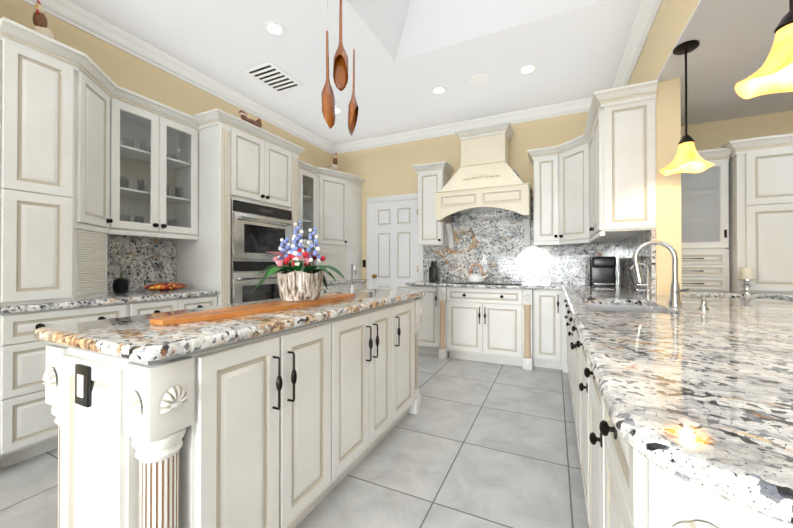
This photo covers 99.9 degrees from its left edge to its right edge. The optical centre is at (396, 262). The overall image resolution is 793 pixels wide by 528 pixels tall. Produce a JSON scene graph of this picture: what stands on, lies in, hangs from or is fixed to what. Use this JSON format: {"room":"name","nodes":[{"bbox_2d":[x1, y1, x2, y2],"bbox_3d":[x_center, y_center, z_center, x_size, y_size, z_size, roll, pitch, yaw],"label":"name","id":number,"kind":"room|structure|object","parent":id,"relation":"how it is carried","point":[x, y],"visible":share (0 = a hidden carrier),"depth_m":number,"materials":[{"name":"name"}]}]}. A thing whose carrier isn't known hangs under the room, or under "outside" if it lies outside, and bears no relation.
{"room":"kitchen","nodes":[
{"label":"kitchen","id":0,"kind":"room"},
{"bbox_2d":[0,29,79,304],"bbox_3d":[-2.406,-0.510,2.118,0.629,1.509,0.330,0,0,25],"label":"tall cabinet","id":1,"kind":"object","parent":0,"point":[40,88],"depth_m":1.98,"materials":[{"name":"paint"}]},
{"bbox_2d":[31,0,53,38],"bbox_3d":[-2.262,-1.484,2.138,0.238,0.276,0.155,0,0,25],"label":"rooster","id":2,"kind":"object","parent":1,"relation":"on","point":[40,22],"visible":0.6,"depth_m":2.06,"materials":[{"name":"brown ceramic"}]},
{"bbox_2d":[0,289,219,312],"bbox_3d":[-2.179,0.268,2.556,0.661,0.039,1.323,0,0,25],"label":"countertop","id":3,"kind":"structure","parent":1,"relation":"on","point":[137,294],"depth_m":2.35,"materials":[{"name":"stone"}]},
{"bbox_2d":[80,225,131,300],"bbox_3d":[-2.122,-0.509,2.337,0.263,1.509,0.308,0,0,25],"label":"appliance garage","id":4,"kind":"object","parent":3,"relation":"on","point":[98,270],"depth_m":2.44,"materials":[{"name":"paint"}]},
{"bbox_2d":[110,241,141,293],"bbox_3d":[-2.182,0.042,2.680,0.194,0.412,0.228,0,0,25],"label":"vase","id":5,"kind":"object","parent":3,"relation":"on","point":[120,285],"visible":1,"depth_m":2.65,"materials":[{"name":"black ceramic"}]},
{"bbox_2d":[143,282,187,290],"bbox_3d":[-2.015,0.209,2.914,0.150,0.077,0.380,0,0,25],"label":"glass bowl","id":6,"kind":"object","parent":3,"relation":"on","point":[166,286],"visible":1,"depth_m":2.85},
{"bbox_2d":[80,65,131,228],"bbox_3d":[-2.118,-0.770,2.333,0.259,1.014,0.283,0,0,25],"label":"upper cabinet","id":7,"kind":"object","parent":0,"relation":"attached to","point":[105,106],"depth_m":2.45,"materials":[{"name":"paint"}]},
{"bbox_2d":[0,0,332,168],"bbox_3d":[-3.034,-0.402,1.675,0.120,3.150,8.880,0,0,25],"label":"wall","id":8,"kind":"structure","parent":0,"point":[122,68],"depth_m":3.04,"materials":[{"name":"beige paint"}]},
{"bbox_2d":[132,233,175,288],"bbox_3d":[-1.963,0.005,3.756,0.026,0.499,2.435,0,0,25],"label":"backsplash","id":9,"kind":"structure","parent":8,"relation":"attached to","point":[157,264],"depth_m":3.09,"materials":[{"name":"grey stone"}]},
{"bbox_2d":[22,0,662,154],"bbox_3d":[0.715,-1.645,-0.091,8.175,0.685,8.880,0,0,25],"label":"crown molding","id":10,"kind":"structure","parent":8,"relation":"attached to","point":[77,16],"depth_m":3.49,"materials":[{"name":"white wood"}]},
{"bbox_2d":[0,351,588,527],"bbox_3d":[0.714,1.193,-0.024,8.400,0.060,9.030,0,0,25],"label":"floor","id":11,"kind":"structure","parent":0,"point":[474,444],"depth_m":1.90,"materials":[{"name":"tile"}]},
{"bbox_2d":[0,305,131,468],"bbox_3d":[-2.338,0.731,2.239,0.641,0.890,0.620,0,0,25],"label":"base cabinet","id":12,"kind":"object","parent":11,"relation":"on","point":[28,428],"depth_m":1.93,"materials":[{"name":"paint"}]},
{"bbox_2d":[132,297,219,315],"bbox_3d":[-2.055,0.735,2.838,0.641,0.890,0.705,0,0,25],"label":"base cabinet","id":13,"kind":"object","parent":11,"relation":"on","point":[181,303],"depth_m":2.66,"materials":[{"name":"paint"}]},
{"bbox_2d":[42,295,424,527],"bbox_3d":[-0.482,0.724,1.905,0.671,0.900,2.048,0,0,25],"label":"kitchen island","id":14,"kind":"object","parent":11,"relation":"on","point":[290,418],"depth_m":1.11,"materials":[{"name":"paint"}]},
{"bbox_2d":[34,287,425,362],"bbox_3d":[-0.492,0.249,1.912,0.670,0.050,2.070,0,0,25],"label":"island countertop","id":15,"kind":"structure","parent":14,"relation":"on","point":[133,338],"depth_m":1.12,"materials":[{"name":"stone"}]},
{"bbox_2d":[150,293,354,325],"bbox_3d":[-0.568,0.212,1.699,0.191,0.020,1.200,0,0,25],"label":"serving board","id":16,"kind":"object","parent":15,"relation":"on","point":[228,312],"visible":0.92,"depth_m":1.43,"materials":[{"name":"brown wood"}]},
{"bbox_2d":[252,221,344,300],"bbox_3d":[-0.544,-0.018,1.829,0.585,0.439,0.468,0,0,25],"label":"flower basket","id":17,"kind":"object","parent":16,"relation":"on","point":[300,284],"visible":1,"depth_m":1.77,"materials":[{"name":"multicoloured plant"}]},
{"bbox_2d":[172,117,303,304],"bbox_3d":[-1.666,-0.060,3.613,0.686,2.490,1.020,0,0,25],"label":"tall cabinet","id":18,"kind":"object","parent":11,"relation":"on","point":[209,208],"depth_m":3.20,"materials":[{"name":"paint"}]},
{"bbox_2d":[238,108,261,127],"bbox_3d":[-1.534,-1.476,3.521,0.135,0.216,0.321,0,0,25],"label":"rooster","id":19,"kind":"object","parent":18,"relation":"on","point":[244,117],"visible":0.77,"depth_m":3.44,"materials":[{"name":"brown ceramic"}]},
{"bbox_2d":[322,277,365,284],"bbox_3d":[-1.120,0.281,4.796,0.661,0.039,1.585,0,0,25],"label":"countertop","id":20,"kind":"structure","parent":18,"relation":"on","point":[328,282],"depth_m":4.72,"materials":[{"name":"grey stone"}]},
{"bbox_2d":[320,285,335,292],"bbox_3d":[-1.317,0.744,4.400,0.641,0.890,0.710,0,0,25],"label":"base cabinet","id":21,"kind":"object","parent":11,"relation":"on","point":[331,288],"depth_m":4.50,"materials":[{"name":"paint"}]},
{"bbox_2d":[300,169,361,280],"bbox_3d":[-1.017,-0.502,5.130,0.566,1.529,0.901,0,0,25],"label":"tall cabinet","id":22,"kind":"object","parent":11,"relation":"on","point":[331,203],"depth_m":4.90,"materials":[{"name":"paint"}]},
{"bbox_2d":[328,153,337,170],"bbox_3d":[-0.977,-1.502,5.102,0.278,0.306,0.149,0,0,25],"label":"rooster","id":23,"kind":"object","parent":22,"relation":"on","point":[333,166],"visible":0.73,"depth_m":5.01,"materials":[{"name":"brown ceramic"}]},
{"bbox_2d":[336,281,363,290],"bbox_3d":[-0.987,0.749,5.122,0.621,0.890,0.877,0,0,25],"label":"base cabinet","id":24,"kind":"object","parent":11,"relation":"on","point":[357,284],"depth_m":5.09,"materials":[{"name":"paint"}]},
{"bbox_2d":[409,288,436,354],"bbox_3d":[0.486,0.745,4.564,0.430,0.890,0.626,0,0,25],"label":"base cabinet","id":25,"kind":"object","parent":11,"relation":"on","point":[427,334],"depth_m":4.26,"materials":[{"name":"paint"}]},
{"bbox_2d":[437,288,532,369],"bbox_3d":[1.148,0.743,4.199,1.080,0.890,0.720,0,0,25],"label":"base cabinet","id":26,"kind":"object","parent":11,"relation":"on","point":[492,325],"depth_m":3.89,"materials":[{"name":"paint"}]},
{"bbox_2d":[405,280,620,291],"bbox_3d":[1.345,0.277,4.095,2.465,0.039,0.745,0,0,25],"label":"countertop","id":27,"kind":"structure","parent":26,"relation":"on","point":[425,283],"depth_m":3.87,"materials":[{"name":"grey stone"}]},
{"bbox_2d":[429,261,438,281],"bbox_3d":[0.523,0.115,4.657,0.100,0.290,0.142,0,0,25],"label":"knife block","id":28,"kind":"object","parent":27,"relation":"on","point":[433,272],"visible":1,"depth_m":4.60,"materials":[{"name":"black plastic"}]},
{"bbox_2d":[468,263,487,282],"bbox_3d":[1.030,0.128,4.197,0.260,0.243,0.210,0,0,25],"label":"kettle","id":29,"kind":"object","parent":27,"relation":"on","point":[475,277],"visible":1,"depth_m":4.14,"materials":[{"name":"white"}]},
{"bbox_2d":[453,280,524,283],"bbox_3d":[1.154,0.254,4.214,0.820,0.008,0.500,0,0,25],"label":"cooktop","id":30,"kind":"object","parent":27,"relation":"in","point":[454,281],"depth_m":4.21,"materials":[{"name":"silver metal"}]},
{"bbox_2d":[589,256,615,286],"bbox_3d":[2.267,0.094,3.667,0.240,0.320,0.300,0,0,25],"label":"coffee maker","id":31,"kind":"object","parent":27,"relation":"on","point":[601,270],"visible":1,"depth_m":3.60,"materials":[{"name":"black plastic"}]},
{"bbox_2d":[533,292,564,371],"bbox_3d":[1.792,0.742,3.946,0.300,0.890,0.626,0,0,25],"label":"base cabinet","id":32,"kind":"object","parent":11,"relation":"on","point":[548,307],"depth_m":3.66,"materials":[{"name":"paint"}]},
{"bbox_2d":[565,304,568,373],"bbox_3d":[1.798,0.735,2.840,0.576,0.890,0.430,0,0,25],"label":"base cabinet","id":33,"kind":"object","parent":11,"relation":"on","point":[566,305],"depth_m":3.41,"materials":[{"name":"paint"}]},
{"bbox_2d":[569,332,576,434],"bbox_3d":[1.528,0.839,1.855,0.930,0.670,0.720,0,0,25],"label":"base cabinet","id":34,"kind":"object","parent":11,"relation":"on","point":[572,335],"depth_m":2.29,"materials":[{"name":"paint"}]},
{"bbox_2d":[569,316,576,331],"bbox_3d":[1.614,0.733,2.451,0.576,0.890,0.429,0,0,25],"label":"base cabinet","id":35,"kind":"object","parent":11,"relation":"on","point":[571,329],"depth_m":2.45,"materials":[{"name":"paint"}]},
{"bbox_2d":[577,340,584,494],"bbox_3d":[1.278,0.726,1.326,0.930,0.890,0.449,0,0,25],"label":"base cabinet","id":36,"kind":"object","parent":11,"relation":"on","point":[580,355],"depth_m":1.67,"materials":[{"name":"paint"}]},
{"bbox_2d":[585,364,596,527],"bbox_3d":[1.086,0.723,0.920,0.930,0.890,0.450,0,0,25],"label":"base cabinet","id":37,"kind":"object","parent":11,"relation":"on","point":[590,392],"depth_m":1.26,"materials":[{"name":"paint"}]},
{"bbox_2d":[597,400,640,527],"bbox_3d":[0.904,0.721,0.536,0.930,0.890,0.400,0,0,25],"label":"base cabinet","id":38,"kind":"object","parent":11,"relation":"on","point":[615,509],"depth_m":0.80,"materials":[{"name":"paint"}]},
{"bbox_2d":[561,288,792,527],"bbox_3d":[1.572,0.262,1.645,1.269,0.039,3.688,0,0,25],"label":"countertop","id":39,"kind":"structure","parent":38,"relation":"on","point":[695,394],"depth_m":0.59,"materials":[{"name":"stone"}]},
{"bbox_2d":[737,267,755,292],"bbox_3d":[2.878,0.142,2.737,0.110,0.212,0.110,0,0,25],"label":"candle holder","id":40,"kind":"object","parent":39,"relation":"on","point":[746,275],"visible":1,"depth_m":2.71,"materials":[{"name":"silver metal"}]},
{"bbox_2d":[681,133,792,301],"bbox_3d":[3.392,0.074,2.701,2.100,2.210,0.657,0,0,25],"label":"tall cabinet","id":41,"kind":"object","parent":11,"relation":"on","point":[736,205],"visible":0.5,"depth_m":2.82,"materials":[{"name":"paint"}]},
{"bbox_2d":[69,0,640,144],"bbox_3d":[-1.087,-2.152,0.831,4.370,0.340,9.000,0,0,25],"label":"ceiling","id":42,"kind":"structure","parent":0,"point":[410,55],"depth_m":3.08,"materials":[{"name":"white paint"}]},
{"bbox_2d":[243,61,302,92],"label":"air vent","id":43,"kind":"object","parent":42,"relation":"attached to","point":[272,76],"depth_m":3.51,"materials":[{"name":"white metal"}]},
{"bbox_2d":[264,21,284,35],"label":"recessed light","id":44,"kind":"object","parent":42,"relation":"attached to","point":[273,28],"depth_m":2.80,"materials":[{"name":"white"}]},
{"bbox_2d":[321,0,357,135],"bbox_3d":[-0.388,-1.418,2.332,0.277,1.110,0.270,0,0,25],"label":"wooden spoons","id":45,"kind":"object","parent":42,"relation":"hanging from","point":[340,68],"visible":1,"depth_m":2.33,"materials":[{"name":"brown wood"}]},
{"bbox_2d":[432,86,446,94],"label":"recessed light","id":46,"kind":"object","parent":42,"relation":"attached to","point":[438,90],"depth_m":3.79,"materials":[{"name":"white"}]},
{"bbox_2d":[468,74,491,87],"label":"ceiling speaker","id":47,"kind":"object","parent":42,"relation":"attached to","point":[481,80],"depth_m":3.58,"materials":[{"name":"white plastic"}]},
{"bbox_2d":[519,64,536,73],"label":"recessed light","id":48,"kind":"object","parent":42,"relation":"attached to","point":[529,68],"depth_m":3.38,"materials":[{"name":"white"}]},
{"bbox_2d":[333,111,588,288],"bbox_3d":[0.810,-0.383,4.835,4.370,3.150,0.120,0,0,25],"label":"wall","id":49,"kind":"structure","parent":0,"point":[388,170],"depth_m":4.99,"materials":[{"name":"beige paint"}]},
{"bbox_2d":[366,193,422,289],"bbox_3d":[-0.053,0.076,5.125,0.970,2.235,0.080,0,0,25],"label":"door","id":50,"kind":"structure","parent":49,"relation":"attached to","point":[394,256],"depth_m":5.16,"materials":[{"name":"white wood"}]},
{"bbox_2d":[417,168,452,247],"bbox_3d":[0.528,-0.759,4.697,0.360,1.040,0.366,0,0,25],"label":"upper cabinet","id":51,"kind":"object","parent":49,"relation":"attached to","point":[435,230],"depth_m":4.54,"materials":[{"name":"paint"}]},
{"bbox_2d":[437,152,528,199],"bbox_3d":[1.118,-1.085,4.273,1.011,0.363,0.577,0,0,25],"label":"range hood","id":52,"kind":"object","parent":49,"relation":"attached to","point":[478,177],"depth_m":4.12,"materials":[{"name":"paint"}]},
{"bbox_2d":[423,244,616,283],"bbox_3d":[1.507,-0.001,4.417,2.446,0.519,0.026,0,0,25],"label":"backsplash","id":53,"kind":"structure","parent":49,"relation":"attached to","point":[552,263],"depth_m":4.17,"materials":[{"name":"grey stone"}]},
{"bbox_2d":[533,152,556,243],"bbox_3d":[1.839,-0.763,4.077,0.280,1.040,0.366,0,0,25],"label":"upper cabinet","id":54,"kind":"object","parent":49,"relation":"attached to","point":[545,163],"depth_m":3.92,"materials":[{"name":"paint"}]},
{"bbox_2d":[557,143,620,243],"bbox_3d":[2.195,-0.765,3.759,0.636,1.040,0.636,0,0,25],"label":"upper cabinet","id":55,"kind":"object","parent":49,"relation":"attached to","point":[558,241],"depth_m":3.77,"materials":[{"name":"paint"}]},
{"bbox_2d":[557,140,588,239],"bbox_3d":[1.958,-0.768,3.674,0.284,1.022,0.284,0,0,25],"label":"upper cabinet","id":56,"kind":"object","parent":0,"relation":"attached to","point":[572,156],"depth_m":3.67,"materials":[{"name":"paint"}]},
{"bbox_2d":[628,0,699,295],"bbox_3d":[0.794,-0.413,-0.135,0.150,3.150,8.880,0,0,25],"label":"wall","id":57,"kind":"structure","parent":0,"point":[668,139],"depth_m":2.49,"materials":[{"name":"beige paint"}]},
{"bbox_2d":[589,88,656,239],"bbox_3d":[1.987,-0.769,3.003,0.366,1.040,0.910,0,0,25],"label":"upper cabinet","id":58,"kind":"object","parent":57,"relation":"attached to","point":[622,133],"depth_m":2.61,"materials":[{"name":"paint"}]},
{"bbox_2d":[617,232,656,295],"bbox_3d":[1.797,0.110,2.796,0.536,0.760,2.654,0,0,25],"label":"backsplash","id":59,"kind":"structure","parent":57,"relation":"attached to","point":[636,258],"depth_m":2.77,"materials":[{"name":"grey stone"}]},
{"bbox_2d":[656,0,792,125],"bbox_3d":[2.628,-1.399,-0.930,4.150,0.012,9.000,0,0,25],"label":"ceiling","id":60,"kind":"structure","parent":0,"point":[735,38],"depth_m":2.25,"materials":[{"name":"white paint"}]},
{"bbox_2d":[660,40,713,175],"bbox_3d":[1.841,-0.979,2.117,0.272,0.792,0.272,0,0,25],"label":"pendant light","id":61,"kind":"object","parent":60,"relation":"hanging from","point":[688,159],"visible":0.98,"depth_m":2.11,"materials":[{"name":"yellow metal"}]},
{"bbox_2d":[735,0,792,98],"bbox_3d":[1.287,-0.985,1.085,0.272,0.792,0.272,0,0,25],"label":"pendant light","id":62,"kind":"object","parent":60,"relation":"hanging from","point":[773,73],"visible":1,"depth_m":1.10,"materials":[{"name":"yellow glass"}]},
{"bbox_2d":[681,111,792,150],"bbox_3d":[4.338,-0.096,2.690,3.840,2.550,0.120,0,0,25],"label":"wall","id":63,"kind":"structure","parent":0,"point":[712,135],"depth_m":3.15,"materials":[{"name":"beige paint"}]}
]}

